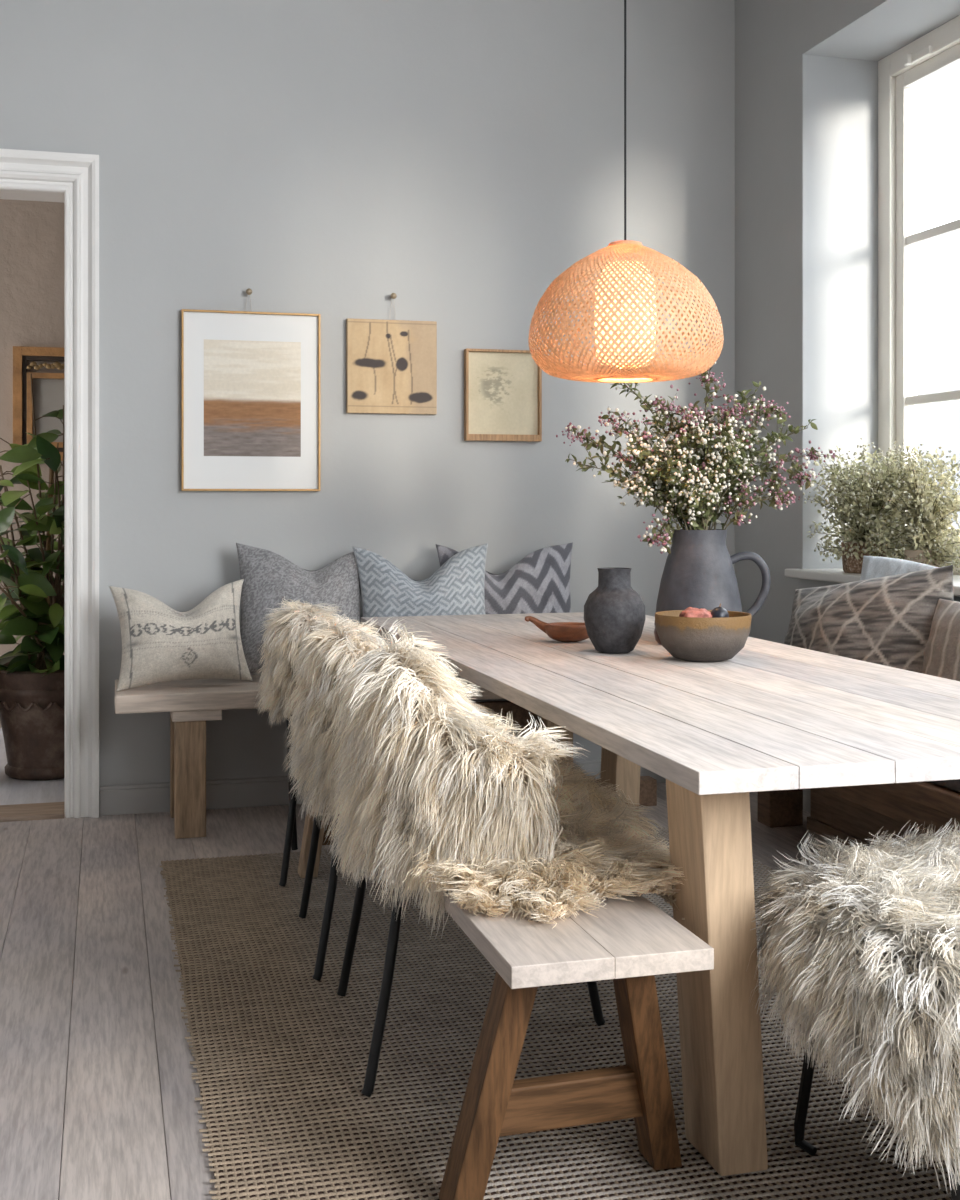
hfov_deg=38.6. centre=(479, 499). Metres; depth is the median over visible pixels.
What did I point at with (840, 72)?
window reveal
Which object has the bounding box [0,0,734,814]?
wall
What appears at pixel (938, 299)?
window pane
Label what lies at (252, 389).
painting
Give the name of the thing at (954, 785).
seat pad
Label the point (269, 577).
cushion
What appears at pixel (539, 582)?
cushion
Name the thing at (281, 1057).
woven rug
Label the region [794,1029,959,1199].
stool
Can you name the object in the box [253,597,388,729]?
sheepskin
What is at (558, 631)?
bowl
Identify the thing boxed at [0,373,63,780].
rubber plant
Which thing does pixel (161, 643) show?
cushion
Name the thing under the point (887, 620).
cushion
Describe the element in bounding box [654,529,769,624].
water jug
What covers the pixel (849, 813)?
window bench
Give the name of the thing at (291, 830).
shell chair
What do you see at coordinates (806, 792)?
baseboard
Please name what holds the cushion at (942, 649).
on the seat pad
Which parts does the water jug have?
handle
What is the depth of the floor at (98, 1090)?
3.19 m
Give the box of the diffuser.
[594,260,655,366]
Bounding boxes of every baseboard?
[100,759,665,815]
[803,788,810,812]
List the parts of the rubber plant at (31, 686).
pot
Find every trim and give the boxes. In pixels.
[0,149,98,817]
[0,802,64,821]
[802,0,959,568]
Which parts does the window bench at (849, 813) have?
leg, plinth panel, seat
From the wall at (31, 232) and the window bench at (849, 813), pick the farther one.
the wall at (31, 232)
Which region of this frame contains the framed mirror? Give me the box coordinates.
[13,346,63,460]
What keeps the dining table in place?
on the woven rug
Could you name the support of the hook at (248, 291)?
attached to the wall at (332, 159)
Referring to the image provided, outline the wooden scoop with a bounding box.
[525,616,588,641]
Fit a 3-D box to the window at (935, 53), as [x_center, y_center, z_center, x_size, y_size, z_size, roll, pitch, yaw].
[1.597,-0.697,4.517,0.495,1.977,1.560,0,0,-15]
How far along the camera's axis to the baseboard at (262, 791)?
5.16 m
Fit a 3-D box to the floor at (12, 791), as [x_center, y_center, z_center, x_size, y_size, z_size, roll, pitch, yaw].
[-3.143,1.198,5.806,5.400,0.085,2.040,0,0,-15]
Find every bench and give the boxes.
[115,672,656,838]
[298,798,713,1199]
[758,781,959,850]
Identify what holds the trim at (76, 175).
attached to the wall at (332, 159)
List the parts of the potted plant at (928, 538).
pot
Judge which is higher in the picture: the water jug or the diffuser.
the diffuser
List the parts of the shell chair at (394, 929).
leg, leg, leg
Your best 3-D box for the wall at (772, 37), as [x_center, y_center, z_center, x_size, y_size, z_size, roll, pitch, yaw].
[2.190,-0.490,2.491,0.460,3.400,6.850,0,0,-15]
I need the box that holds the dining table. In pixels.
[361,612,959,1175]
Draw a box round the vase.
[584,567,644,653]
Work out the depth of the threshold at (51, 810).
5.03 m
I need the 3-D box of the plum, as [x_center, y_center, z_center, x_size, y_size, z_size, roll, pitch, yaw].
[0.612,0.293,3.506,0.048,0.057,0.048,0,0,-15]
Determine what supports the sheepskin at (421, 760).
on the shell chair at (394, 929)
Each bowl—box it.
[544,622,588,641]
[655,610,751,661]
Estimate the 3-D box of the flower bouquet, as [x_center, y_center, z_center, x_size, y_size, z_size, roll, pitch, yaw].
[0.641,-0.102,4.094,0.679,0.656,0.538,0,0,38]
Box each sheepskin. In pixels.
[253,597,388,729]
[282,613,393,835]
[324,616,589,938]
[403,729,684,927]
[746,818,959,1192]
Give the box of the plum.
[711,604,728,617]
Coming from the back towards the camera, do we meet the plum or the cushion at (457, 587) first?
the cushion at (457, 587)
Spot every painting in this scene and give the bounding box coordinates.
[204,339,300,456]
[346,318,436,414]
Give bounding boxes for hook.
[245,288,251,311]
[389,293,396,319]
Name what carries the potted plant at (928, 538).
on the window at (935, 53)
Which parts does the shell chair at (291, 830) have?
leg, leg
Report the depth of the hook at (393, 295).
5.31 m
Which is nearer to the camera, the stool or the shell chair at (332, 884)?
the stool
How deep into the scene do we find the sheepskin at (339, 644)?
3.37 m
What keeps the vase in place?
on the dining table
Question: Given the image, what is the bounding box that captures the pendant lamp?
[528,0,723,382]
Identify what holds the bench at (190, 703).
on the floor at (98, 1090)
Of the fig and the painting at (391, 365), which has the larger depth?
the painting at (391, 365)
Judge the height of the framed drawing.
0.362 m
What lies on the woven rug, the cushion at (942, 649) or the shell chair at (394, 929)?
the shell chair at (394, 929)
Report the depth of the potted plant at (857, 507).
4.83 m
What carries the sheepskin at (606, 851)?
on the bench at (631, 942)
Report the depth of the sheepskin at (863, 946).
2.06 m
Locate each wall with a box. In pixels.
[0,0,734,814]
[0,199,63,727]
[735,0,959,643]
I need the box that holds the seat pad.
[927,779,959,791]
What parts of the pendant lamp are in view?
cord, lamp shade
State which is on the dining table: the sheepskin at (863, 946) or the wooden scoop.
the wooden scoop
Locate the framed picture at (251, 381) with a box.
[181,309,320,490]
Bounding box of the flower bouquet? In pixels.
[556,362,834,553]
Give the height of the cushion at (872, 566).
0.572 m
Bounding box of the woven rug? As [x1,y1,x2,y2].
[160,826,950,1199]
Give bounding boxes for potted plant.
[803,437,925,573]
[868,441,959,572]
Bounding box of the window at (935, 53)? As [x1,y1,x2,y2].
[785,15,959,596]
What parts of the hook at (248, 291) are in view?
knob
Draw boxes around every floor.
[0,728,63,804]
[0,783,850,1199]
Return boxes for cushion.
[109,579,252,691]
[236,543,365,673]
[353,543,487,643]
[436,543,572,671]
[784,565,953,672]
[860,556,937,579]
[922,599,959,680]
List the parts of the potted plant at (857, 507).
pot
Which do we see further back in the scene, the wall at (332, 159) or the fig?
the wall at (332, 159)
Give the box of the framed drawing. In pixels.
[464,348,541,441]
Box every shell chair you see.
[279,714,297,886]
[299,810,339,980]
[337,867,604,1096]
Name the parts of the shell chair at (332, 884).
leg, leg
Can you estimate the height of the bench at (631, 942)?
0.445 m
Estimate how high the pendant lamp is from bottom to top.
1.865 m
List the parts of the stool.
leg, leg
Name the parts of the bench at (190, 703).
leg, leg, seat, rail, leg, leg, foot rail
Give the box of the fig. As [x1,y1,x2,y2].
[679,607,711,617]
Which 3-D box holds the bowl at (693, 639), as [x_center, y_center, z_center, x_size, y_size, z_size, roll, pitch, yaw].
[0.573,0.351,3.526,0.246,0.118,0.246,0,0,-15]
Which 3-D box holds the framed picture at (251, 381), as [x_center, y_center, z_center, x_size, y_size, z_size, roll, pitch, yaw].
[-0.864,-0.372,5.190,0.520,0.677,0.032,0,0,-15]

